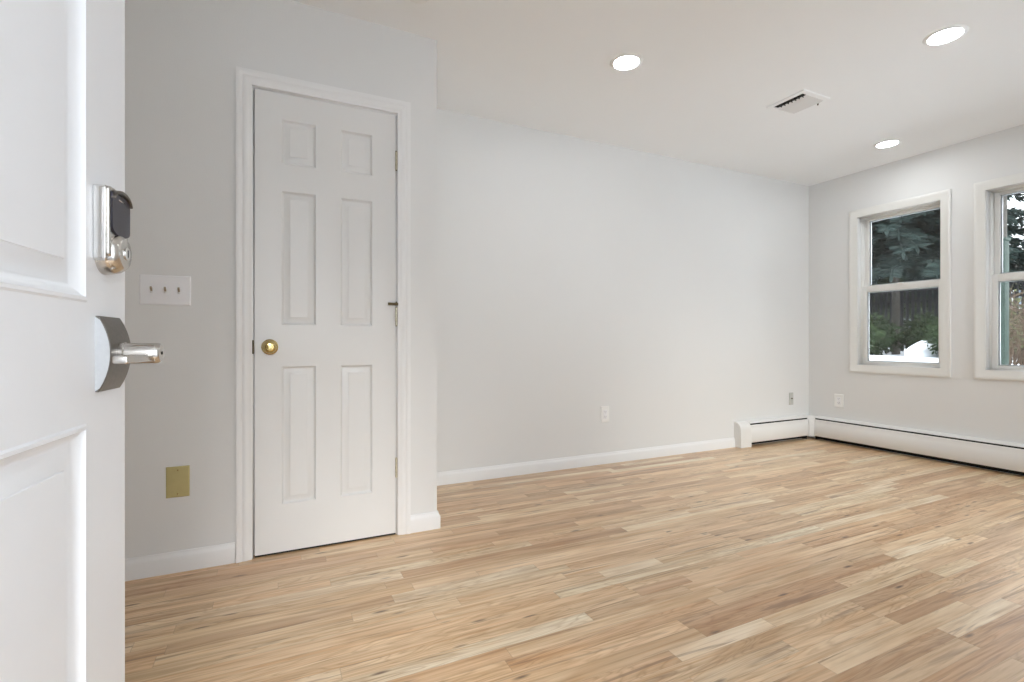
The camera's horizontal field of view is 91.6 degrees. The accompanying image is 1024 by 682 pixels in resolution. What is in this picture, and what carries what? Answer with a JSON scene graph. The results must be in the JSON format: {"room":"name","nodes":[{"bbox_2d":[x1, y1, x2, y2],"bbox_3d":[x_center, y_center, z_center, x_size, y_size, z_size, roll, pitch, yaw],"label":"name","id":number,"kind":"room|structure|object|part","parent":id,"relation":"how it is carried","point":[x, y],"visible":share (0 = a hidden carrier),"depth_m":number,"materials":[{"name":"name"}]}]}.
{"room":"empty living room","nodes":[
{"label":"empty living room","id":0,"kind":"room"},
{"bbox_2d":[125,0,436,558],"bbox_3d":[-1.290,-0.285,2.448,1.688,2.440,0.710,0,0,-26],"label":"wall","id":1,"kind":"structure","parent":0,"point":[182,57],"depth_m":2.06,"materials":[{"name":"paint"}]},
{"bbox_2d":[139,274,190,305],"bbox_3d":[-1.390,-0.204,1.995,0.173,0.120,0.020,0,0,-26],"label":"light switch","id":2,"kind":"object","parent":1,"relation":"attached to","point":[153,289],"visible":1,"depth_m":2.00,"materials":[{"name":"plastic"}]},
{"bbox_2d":[166,465,189,497],"bbox_3d":[-1.355,0.571,2.019,0.081,0.125,0.006,0,0,-26],"label":"blank plate","id":3,"kind":"object","parent":1,"relation":"attached to","point":[177,477],"visible":1,"depth_m":2.02,"materials":[{"name":"gold metal"}]},
{"bbox_2d":[125,542,235,580],"bbox_3d":[-1.532,0.893,1.931,0.806,0.083,0.014,0,0,-26],"label":"baseboard","id":4,"kind":"structure","parent":1,"relation":"attached to","point":[160,564],"depth_m":2.02,"materials":[{"name":"paint"}]},
{"bbox_2d":[236,66,410,562],"bbox_3d":[-0.856,-0.111,2.316,0.743,2.092,0.134,0,0,-26],"label":"door frame","id":5,"kind":"structure","parent":1,"relation":"attached to","point":[247,80],"depth_m":2.18,"materials":[{"name":"paint"}]},
{"bbox_2d":[252,89,397,557],"bbox_3d":[-0.825,-0.077,2.264,0.632,2.021,0.098,0,0,-26],"label":"door","id":6,"kind":"structure","parent":1,"relation":"in","point":[326,310],"depth_m":2.27,"materials":[{"name":"paint"}]},
{"bbox_3d":[-1.039,0.026,2.136,0.055,0.055,0.052,0,0,-26],"label":"knob","id":7,"kind":"part","parent":6,"relation":"part of","materials":[{"name":"gold metal"}]},
{"bbox_2d":[411,510,439,532],"bbox_3d":[-0.585,0.893,2.778,0.158,0.083,0.724,0,0,-26],"label":"baseboard","id":8,"kind":"structure","parent":1,"relation":"attached to","point":[431,520],"depth_m":2.45,"materials":[{"name":"paint"}]},
{"bbox_2d":[125,437,1023,681],"bbox_3d":[1.056,0.995,2.166,5.776,0.120,3.335,0,0,-26],"label":"floor","id":9,"kind":"structure","parent":0,"point":[810,559],"depth_m":1.91,"materials":[{"name":"brown wood"}]},
{"bbox_2d":[437,109,808,471],"bbox_3d":[0.309,-0.235,3.691,5.946,2.540,0.150,0,0,-26],"label":"wall","id":10,"kind":"structure","parent":0,"point":[576,277],"depth_m":3.78,"materials":[{"name":"paint"}]},
{"bbox_2d":[437,438,734,485],"bbox_3d":[0.648,0.893,3.763,2.945,0.083,0.014,0,0,-26],"label":"baseboard","id":11,"kind":"structure","parent":10,"relation":"attached to","point":[507,470],"depth_m":3.67,"materials":[{"name":"paint"}]},
{"bbox_2d":[601,406,608,422],"bbox_3d":[0.710,0.558,3.795,0.076,0.124,0.008,0,0,-26],"label":"power outlet","id":12,"kind":"object","parent":10,"relation":"attached to","point":[604,409],"visible":1,"depth_m":3.79,"materials":[{"name":"plastic"}]},
{"bbox_2d":[603,410,606,418],"bbox_3d":[0.711,0.558,3.793,0.035,0.068,0.002,0,0,-26],"label":"receptacle","id":13,"kind":"object","parent":12,"relation":"attached to","point":[604,411],"depth_m":3.79,"materials":[{"name":"grey plastic"}]},
{"bbox_2d":[734,415,808,447],"bbox_3d":[2.390,0.824,4.564,0.918,0.222,0.074,0,0,-26],"label":"baseboard heater","id":14,"kind":"object","parent":10,"relation":"attached to","point":[747,433],"visible":1,"depth_m":4.52,"materials":[{"name":"metal"}]},
{"bbox_2d":[789,392,792,404],"bbox_3d":[2.652,0.547,4.722,0.060,0.116,0.015,0,0,-26],"label":"plate","id":15,"kind":"object","parent":10,"relation":"attached to","point":[791,393],"visible":1,"depth_m":4.72,"materials":[{"name":"plastic"}]},
{"bbox_2d":[289,0,1023,185],"bbox_3d":[1.019,-1.565,2.207,5.946,0.120,3.440,0,0,-26],"label":"ceiling","id":16,"kind":"structure","parent":0,"point":[704,84],"depth_m":2.77,"materials":[{"name":"paint"}]},
{"bbox_2d":[409,0,428,3],"bbox_3d":[-0.403,-1.488,2.129,0.125,0.034,0.125,0,0,-26],"label":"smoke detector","id":17,"kind":"object","parent":16,"relation":"attached to","point":[413,1],"visible":1,"depth_m":2.16,"materials":[{"name":"plastic"}]},
{"bbox_2d":[610,53,642,70],"bbox_3d":[0.617,-1.502,2.688,0.174,0.006,0.174,0,0,-26],"label":"recessed light","id":18,"kind":"object","parent":16,"relation":"in","point":[626,61],"visible":1,"depth_m":2.68,"materials":[{"name":"paint"}]},
{"bbox_2d":[614,56,638,68],"bbox_3d":[0.617,-1.503,2.688,0.132,0.001,0.132,0,0,-26],"label":"diffuser","id":19,"kind":"object","parent":18,"relation":"attached to","point":[620,62],"depth_m":2.69,"materials":[{"name":"white plastic"}]},
{"bbox_2d":[766,89,830,114],"bbox_3d":[1.804,-1.495,3.144,0.256,0.020,0.256,0,0,-26],"label":"ceiling vent","id":20,"kind":"object","parent":16,"relation":"in","point":[804,99],"visible":1,"depth_m":3.12,"materials":[{"name":"paint"}]},
{"bbox_2d":[873,139,901,147],"bbox_3d":[2.862,-1.502,3.797,0.174,0.006,0.174,0,0,-26],"label":"recessed light","id":21,"kind":"object","parent":16,"relation":"in","point":[892,142],"visible":1,"depth_m":3.79,"materials":[{"name":"white plastic"}]},
{"bbox_2d":[877,141,897,146],"bbox_3d":[2.862,-1.503,3.797,0.132,0.001,0.132,0,0,-26],"label":"diffuser","id":22,"kind":"object","parent":21,"relation":"attached to","point":[883,143],"depth_m":3.79,"materials":[{"name":"white plastic"}]},
{"bbox_2d":[922,24,968,45],"bbox_3d":[2.135,-1.502,2.453,0.174,0.006,0.174,0,0,-26],"label":"recessed light","id":23,"kind":"object","parent":16,"relation":"in","point":[947,34],"visible":1,"depth_m":2.45,"materials":[{"name":"white plastic"}]},
{"bbox_2d":[928,28,962,43],"bbox_3d":[2.135,-1.503,2.453,0.132,0.001,0.132,0,0,-26],"label":"diffuser","id":24,"kind":"object","parent":23,"relation":"attached to","point":[943,35],"depth_m":2.45,"materials":[{"name":"white plastic"}]},
{"bbox_2d":[809,124,1023,443],"bbox_3d":[3.633,-0.235,3.459,0.150,2.540,3.140,0,0,-26],"label":"wall","id":25,"kind":"structure","parent":0,"point":[960,403],"depth_m":4.06,"materials":[{"name":"paint"}]},
{"bbox_2d":[834,394,843,407],"bbox_3d":[3.008,0.549,4.581,0.008,0.120,0.084,0,0,-26],"label":"power outlet","id":26,"kind":"object","parent":25,"relation":"attached to","point":[838,398],"visible":1,"depth_m":4.58,"materials":[{"name":"plastic"}]},
{"bbox_2d":[849,189,950,376],"bbox_3d":[3.268,-0.444,4.188,0.158,1.446,0.747,0,0,-26],"label":"window","id":27,"kind":"structure","parent":25,"relation":"in","point":[860,220],"depth_m":4.26,"materials":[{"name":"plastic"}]},
{"bbox_3d":[3.295,-0.444,4.200,0.100,1.314,0.615,0,0,-26],"label":"frame","id":28,"kind":"part","parent":27,"relation":"part of","materials":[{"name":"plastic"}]},
{"bbox_3d":[3.279,-0.142,4.193,0.030,0.687,0.595,0,0,-26],"label":"sash","id":29,"kind":"part","parent":27,"relation":"part of","materials":[{"name":"plastic"}]},
{"bbox_3d":[3.312,-0.770,4.209,0.030,0.637,0.595,0,0,-26],"label":"sash","id":30,"kind":"part","parent":27,"relation":"part of","materials":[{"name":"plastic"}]},
{"bbox_2d":[804,415,1023,475],"bbox_3d":[3.510,0.824,3.422,0.104,0.222,3.099,0,0,-26],"label":"baseboard heater","id":31,"kind":"object","parent":25,"relation":"attached to","point":[996,455],"visible":0.99,"depth_m":3.93,"materials":[{"name":"metal"}]},
{"bbox_2d":[974,172,1023,380],"bbox_3d":[3.652,-0.444,3.388,0.158,1.446,0.747,0,0,-26],"label":"window","id":32,"kind":"structure","parent":25,"relation":"in","point":[989,275],"depth_m":3.65,"materials":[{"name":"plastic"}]},
{"bbox_3d":[3.678,-0.444,3.400,0.100,1.314,0.615,0,0,-26],"label":"frame","id":33,"kind":"part","parent":32,"relation":"part of","materials":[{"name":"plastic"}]},
{"bbox_3d":[3.662,-0.142,3.393,0.030,0.687,0.595,0,0,-26],"label":"sash","id":34,"kind":"part","parent":32,"relation":"part of","materials":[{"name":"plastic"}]},
{"bbox_3d":[3.695,-0.770,3.409,0.030,0.637,0.595,0,0,-26],"label":"sash","id":35,"kind":"part","parent":32,"relation":"part of","materials":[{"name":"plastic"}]},
{"bbox_3d":[1.730,-0.235,0.724,5.946,2.540,0.150,0,0,-26],"label":"wall","id":36,"kind":"structure","parent":0,"visible":0},
{"bbox_2d":[0,0,163,681],"bbox_3d":[-0.402,-0.087,0.291,0.110,2.020,0.915,0,0,-19],"label":"door","id":37,"kind":"structure","parent":36,"relation":"in","point":[67,352],"depth_m":0.56,"materials":[{"name":"paint"}]},
{"bbox_2d":[111,191,132,208],"bbox_3d":[-0.517,-0.190,0.661,0.005,0.015,0.057,0,0,-19],"label":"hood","id":38,"kind":"object","parent":37,"relation":"attached to","point":[124,195],"depth_m":0.66,"materials":[{"name":"silver metal"}]},
{"bbox_3d":[-0.477,0.022,0.634,0.016,0.010,0.104,0,0,-19],"label":"lever","id":39,"kind":"part","parent":37,"relation":"part of","materials":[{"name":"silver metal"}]},
{"label":"outside","id":40,"kind":"structure","parent":0,"visible":0},
{"bbox_2d":[869,346,1018,364],"bbox_3d":[8.756,0.320,15.284,81.000,1.590,100.000,0,0,-26],"label":"ground","id":41,"kind":"structure","parent":40,"point":[885,357],"depth_m":10.16,"materials":[{"name":"white snow"}]},
{"bbox_2d":[869,312,904,354],"bbox_3d":[8.484,-0.113,12.250,1.965,1.335,1.856,0,0,-26],"label":"evergreen shrub","id":42,"kind":"object","parent":41,"relation":"on","point":[882,336],"visible":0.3,"depth_m":11.66,"materials":[{"name":"green plant"}]},
{"bbox_2d":[869,276,939,323],"bbox_3d":[14.875,-5.431,20.014,6.261,11.747,6.567,0,0,27],"label":"pine tree","id":43,"kind":"object","parent":41,"relation":"on","point":[885,280],"visible":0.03,"depth_m":18.62,"materials":[{"name":"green plant"}]},
{"bbox_2d":[897,311,937,350],"bbox_3d":[9.787,-0.073,11.610,1.314,1.254,1.456,0,0,-26],"label":"evergreen shrub","id":44,"kind":"object","parent":41,"relation":"on","point":[918,329],"visible":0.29,"depth_m":11.60,"materials":[{"name":"green plant"}]},
{"bbox_2d":[904,340,937,356],"bbox_3d":[9.050,0.287,10.967,1.000,0.634,0.540,0,0,-26],"label":"snow mound","id":45,"kind":"object","parent":41,"relation":"on","point":[919,349],"visible":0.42,"depth_m":10.72,"materials":[{"name":"white snow"}]},
{"bbox_2d":[869,281,1023,350],"bbox_3d":[10.771,-0.566,15.057,0.080,1.720,14.850,0,0,-26],"label":"fence","id":46,"kind":"object","parent":41,"relation":"on","point":[930,299],"visible":0.11,"depth_m":14.01,"materials":[{"name":"brown wood"}]},
{"bbox_2d":[872,194,1023,353],"bbox_3d":[10.390,-5.549,13.579,7.162,12.219,6.882,0,0,-10],"label":"spruce tree","id":47,"kind":"object","parent":41,"relation":"on","point":[907,246],"visible":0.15,"depth_m":11.70,"materials":[{"name":"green plant"}]},
{"bbox_2d":[922,317,1019,354],"bbox_3d":[9.362,-0.109,10.119,1.931,1.297,1.654,0,0,-26],"label":"evergreen shrub","id":48,"kind":"object","parent":41,"relation":"on","point":[933,334],"visible":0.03,"depth_m":10.41,"materials":[{"name":"green plant"}]},
{"bbox_2d":[1003,196,1006,236],"bbox_3d":[8.196,-3.738,8.351,0.169,8.800,1.800,0,0,-26],"label":"utility pole","id":49,"kind":"object","parent":41,"relation":"on","point":[1004,197],"visible":0.02,"depth_m":8.28,"materials":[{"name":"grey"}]},
{"bbox_2d":[1001,237,1010,364],"bbox_3d":[5.218,-0.104,5.311,0.120,1.981,0.116,0,0,-26],"label":"window frame","id":50,"kind":"structure","parent":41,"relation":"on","point":[1004,285],"depth_m":5.26,"materials":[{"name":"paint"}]},
{"bbox_2d":[1009,286,1023,364],"bbox_3d":[6.429,-0.209,6.414,1.237,1.211,1.213,0,0,-26],"label":"bare shrub","id":51,"kind":"object","parent":41,"relation":"on","point":[1020,351],"visible":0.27,"depth_m":6.32,"materials":[{"name":"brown plant"}]},
{"bbox_2d":[1009,287,1023,363],"bbox_3d":[7.494,-0.285,7.446,1.283,1.354,1.129,0,0,-26],"label":"bare shrub","id":52,"kind":"object","parent":41,"relation":"on","point":[1022,328],"visible":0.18,"depth_m":7.38,"materials":[{"name":"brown plant"}]},
{"bbox_2d":[1009,283,1023,359],"bbox_3d":[9.160,-0.357,8.954,1.353,1.521,1.111,0,0,-26],"label":"bare shrub","id":53,"kind":"object","parent":41,"relation":"on","point":[1015,310],"visible":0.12,"depth_m":8.92,"materials":[{"name":"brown plant"}]},
{"bbox_2d":[1009,297,1023,358],"bbox_3d":[5.948,-0.017,5.238,1.250,1.015,0.873,0,0,33],"label":"bare shrub","id":54,"kind":"object","parent":41,"relation":"on","point":[1015,325],"visible":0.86,"depth_m":5.52,"materials":[{"name":"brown plant"}]}
]}

